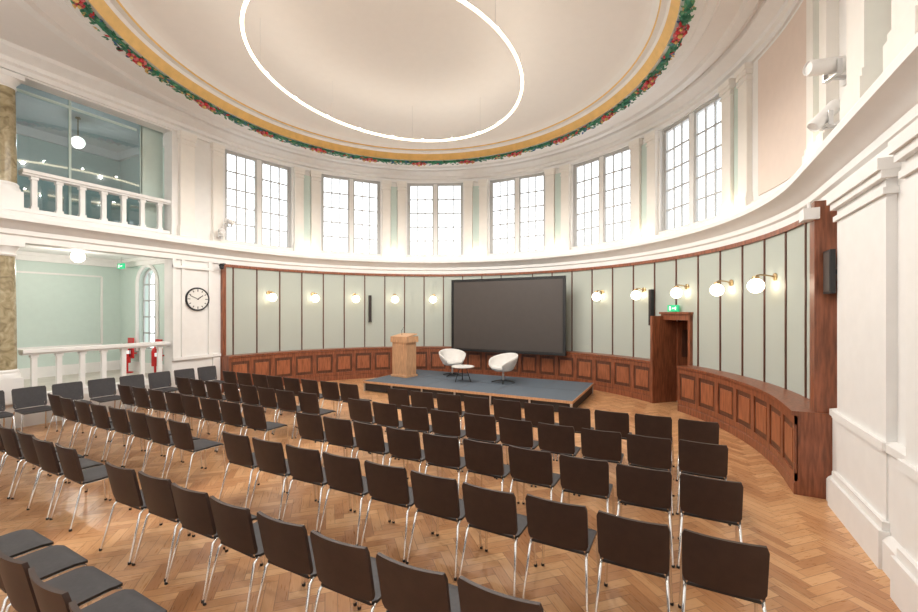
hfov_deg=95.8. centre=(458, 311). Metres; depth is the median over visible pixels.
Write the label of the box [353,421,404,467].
chair
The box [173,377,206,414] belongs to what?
chair
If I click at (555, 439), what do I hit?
chair
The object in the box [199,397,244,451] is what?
chair
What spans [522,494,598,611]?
chair
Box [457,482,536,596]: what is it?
chair
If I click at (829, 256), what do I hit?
speaker
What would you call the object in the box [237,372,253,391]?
chair
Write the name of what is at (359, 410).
chair
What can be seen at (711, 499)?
chair
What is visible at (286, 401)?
chair
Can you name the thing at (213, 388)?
chair
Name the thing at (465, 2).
ring pendant light
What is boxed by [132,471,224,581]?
chair
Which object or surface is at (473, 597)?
chair
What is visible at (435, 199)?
window
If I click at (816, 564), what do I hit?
floor
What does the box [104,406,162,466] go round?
chair
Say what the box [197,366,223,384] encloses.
chair
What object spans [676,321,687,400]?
door
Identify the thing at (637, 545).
chair
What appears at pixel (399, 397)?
chair
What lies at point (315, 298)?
globe lamp
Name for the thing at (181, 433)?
chair
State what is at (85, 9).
garland
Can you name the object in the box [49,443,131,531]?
chair
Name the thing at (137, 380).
chair
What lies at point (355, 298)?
globe lamp
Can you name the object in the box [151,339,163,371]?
fire extinguisher
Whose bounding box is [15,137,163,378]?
trim
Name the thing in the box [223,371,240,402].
chair
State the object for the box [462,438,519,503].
chair
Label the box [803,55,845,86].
spotlight fixture
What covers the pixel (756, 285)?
globe lamp
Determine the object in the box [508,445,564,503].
chair
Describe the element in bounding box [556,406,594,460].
chair
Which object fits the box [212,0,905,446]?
wall
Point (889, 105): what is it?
crown molding
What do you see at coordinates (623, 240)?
sill
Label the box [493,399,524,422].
chair
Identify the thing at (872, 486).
wall
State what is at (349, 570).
chair
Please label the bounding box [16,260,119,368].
wall
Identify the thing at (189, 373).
chair
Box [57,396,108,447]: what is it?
chair
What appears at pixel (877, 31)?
trim
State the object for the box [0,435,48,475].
chair
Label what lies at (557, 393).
stage platform
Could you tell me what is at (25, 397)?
chair
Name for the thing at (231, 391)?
chair
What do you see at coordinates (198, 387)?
chair
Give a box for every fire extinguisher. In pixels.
[123,338,136,372]
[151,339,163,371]
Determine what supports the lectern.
on the stage platform
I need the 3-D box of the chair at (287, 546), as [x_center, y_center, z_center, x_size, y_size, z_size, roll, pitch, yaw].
[-1.156,1.877,3.128,0.530,0.849,0.565,0,0,27]
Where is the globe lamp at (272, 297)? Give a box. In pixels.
[266,291,276,301]
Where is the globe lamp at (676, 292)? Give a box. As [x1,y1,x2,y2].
[670,284,688,297]
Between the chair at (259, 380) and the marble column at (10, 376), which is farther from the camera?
the chair at (259, 380)
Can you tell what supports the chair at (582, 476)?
on the floor at (816, 564)
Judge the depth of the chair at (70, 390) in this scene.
8.52 m
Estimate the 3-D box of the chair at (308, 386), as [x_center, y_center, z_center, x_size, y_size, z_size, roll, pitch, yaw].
[-3.113,1.877,9.118,0.530,0.849,0.565,0,0,29]
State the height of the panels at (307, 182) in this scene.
2.400 m
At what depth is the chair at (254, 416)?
6.50 m
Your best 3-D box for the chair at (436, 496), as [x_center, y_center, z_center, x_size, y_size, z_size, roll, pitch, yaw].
[-0.127,1.877,3.914,0.530,0.849,0.565,0,0,28]
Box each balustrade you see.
[18,168,170,233]
[18,341,170,397]
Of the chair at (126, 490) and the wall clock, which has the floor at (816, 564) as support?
the chair at (126, 490)
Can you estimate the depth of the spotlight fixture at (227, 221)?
11.71 m
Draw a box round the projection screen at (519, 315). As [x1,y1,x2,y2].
[451,275,565,355]
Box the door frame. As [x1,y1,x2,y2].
[650,312,692,402]
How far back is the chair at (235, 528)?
3.15 m
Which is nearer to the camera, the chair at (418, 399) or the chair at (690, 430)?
the chair at (690, 430)
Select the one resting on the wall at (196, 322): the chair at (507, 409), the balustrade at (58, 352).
the balustrade at (58, 352)
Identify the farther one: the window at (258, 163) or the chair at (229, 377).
the window at (258, 163)
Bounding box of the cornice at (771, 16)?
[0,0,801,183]
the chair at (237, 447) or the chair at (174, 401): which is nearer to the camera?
the chair at (237, 447)
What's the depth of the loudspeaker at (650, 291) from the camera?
10.88 m
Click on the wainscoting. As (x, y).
(779, 423)
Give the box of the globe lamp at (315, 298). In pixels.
[311,292,318,301]
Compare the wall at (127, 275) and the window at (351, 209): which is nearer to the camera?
the wall at (127, 275)
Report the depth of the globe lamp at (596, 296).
12.24 m
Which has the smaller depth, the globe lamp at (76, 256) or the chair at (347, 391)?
the chair at (347, 391)
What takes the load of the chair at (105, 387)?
on the floor at (816, 564)
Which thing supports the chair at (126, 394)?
on the floor at (816, 564)
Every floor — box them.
[0,378,900,611]
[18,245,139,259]
[24,370,147,390]
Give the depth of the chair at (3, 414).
7.63 m
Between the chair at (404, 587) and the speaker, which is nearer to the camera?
the chair at (404, 587)
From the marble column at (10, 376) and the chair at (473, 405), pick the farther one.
the marble column at (10, 376)
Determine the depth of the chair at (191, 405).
7.22 m
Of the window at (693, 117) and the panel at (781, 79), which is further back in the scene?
the window at (693, 117)
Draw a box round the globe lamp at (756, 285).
[747,273,776,292]
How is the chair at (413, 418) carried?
on the floor at (816, 564)
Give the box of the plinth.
[0,382,171,428]
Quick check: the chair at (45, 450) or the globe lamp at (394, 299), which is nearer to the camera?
the chair at (45, 450)
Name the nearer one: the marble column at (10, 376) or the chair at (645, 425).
the chair at (645, 425)
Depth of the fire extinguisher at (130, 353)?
12.63 m
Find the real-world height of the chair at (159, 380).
0.849 m
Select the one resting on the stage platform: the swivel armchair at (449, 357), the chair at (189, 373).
the swivel armchair at (449, 357)
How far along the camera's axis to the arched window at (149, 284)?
12.82 m
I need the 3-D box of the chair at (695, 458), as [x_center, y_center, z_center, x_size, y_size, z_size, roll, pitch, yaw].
[2.829,1.877,4.830,0.530,0.849,0.565,0,0,29]
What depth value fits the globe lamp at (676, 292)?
9.78 m
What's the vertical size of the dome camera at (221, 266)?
0.165 m
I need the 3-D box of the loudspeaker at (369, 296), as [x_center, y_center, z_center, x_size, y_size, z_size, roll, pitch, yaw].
[-3.173,-0.120,14.784,0.100,0.950,0.161,0,0,-19]
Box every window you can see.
[143,269,154,348]
[225,149,290,247]
[321,174,379,253]
[407,183,462,254]
[490,172,544,253]
[573,146,630,246]
[662,94,720,230]
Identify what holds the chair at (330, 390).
on the floor at (816, 564)
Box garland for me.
[70,0,696,166]
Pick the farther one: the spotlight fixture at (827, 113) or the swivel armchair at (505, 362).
the swivel armchair at (505, 362)
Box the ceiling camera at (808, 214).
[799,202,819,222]
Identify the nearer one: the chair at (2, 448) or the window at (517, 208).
the chair at (2, 448)
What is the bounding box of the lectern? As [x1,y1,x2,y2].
[390,327,417,377]
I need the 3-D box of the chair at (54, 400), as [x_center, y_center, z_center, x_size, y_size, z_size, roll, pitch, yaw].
[-7.039,1.877,7.528,0.530,0.849,0.565,0,0,26]
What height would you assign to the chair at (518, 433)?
0.849 m
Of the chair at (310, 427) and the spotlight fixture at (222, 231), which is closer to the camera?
the chair at (310, 427)
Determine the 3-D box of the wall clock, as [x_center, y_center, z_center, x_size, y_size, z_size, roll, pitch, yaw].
[-7.102,-0.350,11.273,0.060,0.640,0.640,0,0,28]
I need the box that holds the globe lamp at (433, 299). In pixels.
[430,294,436,302]
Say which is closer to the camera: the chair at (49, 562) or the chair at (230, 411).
the chair at (49, 562)
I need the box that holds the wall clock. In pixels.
[185,287,209,310]
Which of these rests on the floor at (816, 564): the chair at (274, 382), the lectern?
the chair at (274, 382)
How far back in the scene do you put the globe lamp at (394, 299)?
14.71 m
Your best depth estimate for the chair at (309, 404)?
7.47 m
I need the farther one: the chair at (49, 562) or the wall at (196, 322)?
the wall at (196, 322)
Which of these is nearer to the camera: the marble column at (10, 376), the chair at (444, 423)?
the chair at (444, 423)
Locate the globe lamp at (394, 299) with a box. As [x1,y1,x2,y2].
[391,294,398,302]
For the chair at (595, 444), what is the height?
0.849 m
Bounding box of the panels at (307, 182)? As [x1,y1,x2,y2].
[304,85,737,252]
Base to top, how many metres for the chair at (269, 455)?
0.849 m
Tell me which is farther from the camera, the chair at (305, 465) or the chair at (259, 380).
the chair at (259, 380)
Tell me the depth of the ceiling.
8.86 m
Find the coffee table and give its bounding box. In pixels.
[451,365,473,381]
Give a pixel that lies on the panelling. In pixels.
(784, 335)
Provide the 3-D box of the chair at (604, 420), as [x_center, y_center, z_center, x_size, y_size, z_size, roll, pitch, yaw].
[2.339,1.877,6.271,0.530,0.849,0.565,0,0,29]
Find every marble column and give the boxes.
[0,68,24,210]
[0,240,24,404]
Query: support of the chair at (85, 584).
on the floor at (816, 564)
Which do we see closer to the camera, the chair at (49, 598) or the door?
the chair at (49, 598)
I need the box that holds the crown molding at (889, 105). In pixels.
[0,32,917,273]
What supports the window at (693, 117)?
in the wall at (901, 196)
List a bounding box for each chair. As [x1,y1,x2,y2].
[0,390,15,432]
[0,424,66,498]
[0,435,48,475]
[0,529,55,577]
[0,545,87,611]
[0,550,122,611]
[10,385,57,431]
[11,430,87,507]
[26,436,106,519]
[28,567,166,611]
[44,393,94,441]
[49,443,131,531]
[51,381,91,429]
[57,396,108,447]
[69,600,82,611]
[71,399,124,455]
[86,403,142,461]
[88,377,126,412]
[99,462,190,564]
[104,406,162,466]
[117,384,157,416]
[119,374,156,411]
[123,410,181,471]
[132,386,173,419]
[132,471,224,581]
[143,414,202,477]
[146,371,177,408]
[148,389,190,427]
[164,483,262,603]
[165,391,207,433]
[165,419,225,488]
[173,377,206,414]
[174,368,194,392]
[181,394,224,437]
[190,378,222,398]
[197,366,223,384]
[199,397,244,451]
[203,380,241,423]
[203,495,305,611]
[216,400,265,451]
[219,431,284,507]
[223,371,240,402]
[223,382,243,426]
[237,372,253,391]
[237,384,277,429]
[242,403,288,443]
[249,437,316,519]
[252,374,268,411]
[254,511,356,611]
[255,387,295,433]
[265,375,298,414]
[273,389,301,438]
[281,377,302,414]
[281,444,351,531]
[295,392,336,442]
[296,412,344,461]
[301,379,334,415]
[310,530,381,611]
[318,451,390,544]
[320,381,341,417]
[322,416,373,466]
[338,383,373,418]
[345,398,375,453]
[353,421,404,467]
[360,460,433,561]
[369,401,403,459]
[376,552,460,611]
[385,388,411,431]
[386,426,438,478]
[398,405,432,464]
[406,470,482,580]
[410,390,437,433]
[422,432,475,493]
[428,409,465,471]
[436,393,464,444]
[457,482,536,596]
[457,575,543,611]
[461,395,499,444]
[461,413,508,477]
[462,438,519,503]
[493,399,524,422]
[496,417,538,486]
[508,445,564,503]
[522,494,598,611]
[524,402,558,460]
[535,422,581,494]
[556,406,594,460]
[559,454,614,514]
[578,428,624,504]
[594,410,631,439]
[594,510,673,611]
[616,463,674,567]
[624,433,674,514]
[634,413,674,479]
[676,418,720,480]
[676,439,730,525]
[676,472,742,568]
[678,528,769,611]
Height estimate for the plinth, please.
0.495 m
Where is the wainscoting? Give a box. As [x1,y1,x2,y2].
[220,346,831,498]
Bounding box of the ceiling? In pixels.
[0,0,762,169]
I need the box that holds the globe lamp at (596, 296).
[592,290,603,300]
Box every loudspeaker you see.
[368,295,371,321]
[648,289,653,324]
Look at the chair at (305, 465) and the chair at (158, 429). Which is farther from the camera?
the chair at (158, 429)
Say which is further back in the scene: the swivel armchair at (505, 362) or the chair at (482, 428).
the swivel armchair at (505, 362)
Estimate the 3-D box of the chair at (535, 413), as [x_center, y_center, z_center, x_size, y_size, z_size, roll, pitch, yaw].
[1.365,1.877,6.780,0.530,0.849,0.565,0,0,27]
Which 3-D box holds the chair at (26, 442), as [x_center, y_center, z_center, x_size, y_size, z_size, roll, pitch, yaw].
[-5.140,1.877,5.221,0.530,0.849,0.565,0,0,28]
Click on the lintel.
(25, 243)
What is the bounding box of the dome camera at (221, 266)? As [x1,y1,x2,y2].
[219,263,225,268]
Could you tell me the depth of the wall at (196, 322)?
10.89 m
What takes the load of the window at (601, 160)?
in the wall at (901, 196)
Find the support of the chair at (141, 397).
on the floor at (816, 564)
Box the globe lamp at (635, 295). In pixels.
[631,287,645,299]
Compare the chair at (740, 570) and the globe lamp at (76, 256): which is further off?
the globe lamp at (76, 256)
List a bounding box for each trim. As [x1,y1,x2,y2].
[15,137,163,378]
[177,0,917,256]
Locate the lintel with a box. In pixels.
[25,243,169,258]
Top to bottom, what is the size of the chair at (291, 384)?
0.849 m
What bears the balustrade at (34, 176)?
on the wall at (196, 322)
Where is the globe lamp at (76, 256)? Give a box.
[70,250,85,261]
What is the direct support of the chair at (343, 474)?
on the floor at (816, 564)
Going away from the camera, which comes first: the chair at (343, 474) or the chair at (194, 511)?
the chair at (194, 511)
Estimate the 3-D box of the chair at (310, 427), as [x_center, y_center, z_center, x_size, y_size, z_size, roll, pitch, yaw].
[-2.061,1.877,6.154,0.530,0.849,0.565,0,0,27]
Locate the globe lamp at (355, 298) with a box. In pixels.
[352,293,359,302]
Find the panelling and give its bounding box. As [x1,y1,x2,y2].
[221,200,836,413]
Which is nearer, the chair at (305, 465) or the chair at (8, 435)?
the chair at (305, 465)
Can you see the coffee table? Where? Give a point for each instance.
(462, 367)
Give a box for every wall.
[0,67,211,386]
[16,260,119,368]
[120,148,163,363]
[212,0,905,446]
[826,119,917,611]
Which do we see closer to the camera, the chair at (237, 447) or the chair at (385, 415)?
the chair at (237, 447)
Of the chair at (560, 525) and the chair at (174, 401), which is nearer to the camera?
the chair at (560, 525)
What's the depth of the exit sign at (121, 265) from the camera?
12.47 m
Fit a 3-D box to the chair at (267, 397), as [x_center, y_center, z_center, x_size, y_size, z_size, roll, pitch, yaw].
[-3.605,1.877,8.171,0.530,0.849,0.565,0,0,29]
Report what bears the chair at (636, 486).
on the floor at (816, 564)
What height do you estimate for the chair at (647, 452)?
0.849 m
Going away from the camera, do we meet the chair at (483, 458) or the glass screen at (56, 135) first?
the chair at (483, 458)
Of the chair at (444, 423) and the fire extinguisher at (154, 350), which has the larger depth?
the fire extinguisher at (154, 350)
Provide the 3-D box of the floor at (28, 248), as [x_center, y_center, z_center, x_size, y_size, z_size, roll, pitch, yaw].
[-11.219,-1.790,8.422,4.500,0.280,9.900,0,0,28]
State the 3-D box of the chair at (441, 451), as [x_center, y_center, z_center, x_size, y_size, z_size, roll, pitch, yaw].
[-0.123,1.877,5.112,0.530,0.849,0.565,0,0,27]
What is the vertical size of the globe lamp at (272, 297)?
0.343 m
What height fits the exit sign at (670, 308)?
0.160 m
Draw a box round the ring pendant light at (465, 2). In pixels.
[240,0,523,141]
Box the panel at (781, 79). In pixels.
[758,0,805,195]
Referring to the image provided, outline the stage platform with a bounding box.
[363,369,593,411]
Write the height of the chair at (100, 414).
0.849 m
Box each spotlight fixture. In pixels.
[218,228,225,238]
[222,218,234,229]
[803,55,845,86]
[807,99,840,131]
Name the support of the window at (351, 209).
in the wall at (901, 196)
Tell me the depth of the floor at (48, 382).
11.54 m
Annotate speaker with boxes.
[823,249,836,293]
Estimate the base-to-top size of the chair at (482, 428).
0.849 m
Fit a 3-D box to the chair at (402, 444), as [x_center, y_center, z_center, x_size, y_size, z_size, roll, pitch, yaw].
[-0.607,1.877,5.374,0.530,0.849,0.565,0,0,26]
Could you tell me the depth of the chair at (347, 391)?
8.40 m
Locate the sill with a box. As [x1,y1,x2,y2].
[225,194,767,257]
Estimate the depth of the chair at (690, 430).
5.55 m
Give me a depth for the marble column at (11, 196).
8.09 m
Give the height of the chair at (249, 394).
0.849 m
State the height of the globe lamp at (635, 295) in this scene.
0.343 m
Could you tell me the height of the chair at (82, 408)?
0.849 m
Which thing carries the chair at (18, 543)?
on the floor at (816, 564)
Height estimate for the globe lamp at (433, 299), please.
0.343 m
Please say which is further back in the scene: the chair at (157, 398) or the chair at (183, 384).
the chair at (183, 384)
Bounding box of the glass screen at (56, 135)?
[15,84,162,228]
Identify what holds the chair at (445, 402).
on the floor at (816, 564)
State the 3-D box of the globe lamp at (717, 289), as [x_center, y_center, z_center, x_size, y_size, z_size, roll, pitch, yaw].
[5.362,-0.494,8.491,0.423,0.343,0.256,0,0,1]
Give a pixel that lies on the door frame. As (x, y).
(663, 327)
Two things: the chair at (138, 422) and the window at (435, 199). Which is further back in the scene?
the window at (435, 199)
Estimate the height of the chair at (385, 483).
0.849 m
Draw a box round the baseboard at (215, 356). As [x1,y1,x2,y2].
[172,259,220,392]
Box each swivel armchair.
[439,349,465,376]
[489,353,517,383]
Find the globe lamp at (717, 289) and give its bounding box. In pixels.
[710,279,733,295]
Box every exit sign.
[117,257,124,268]
[667,305,678,311]

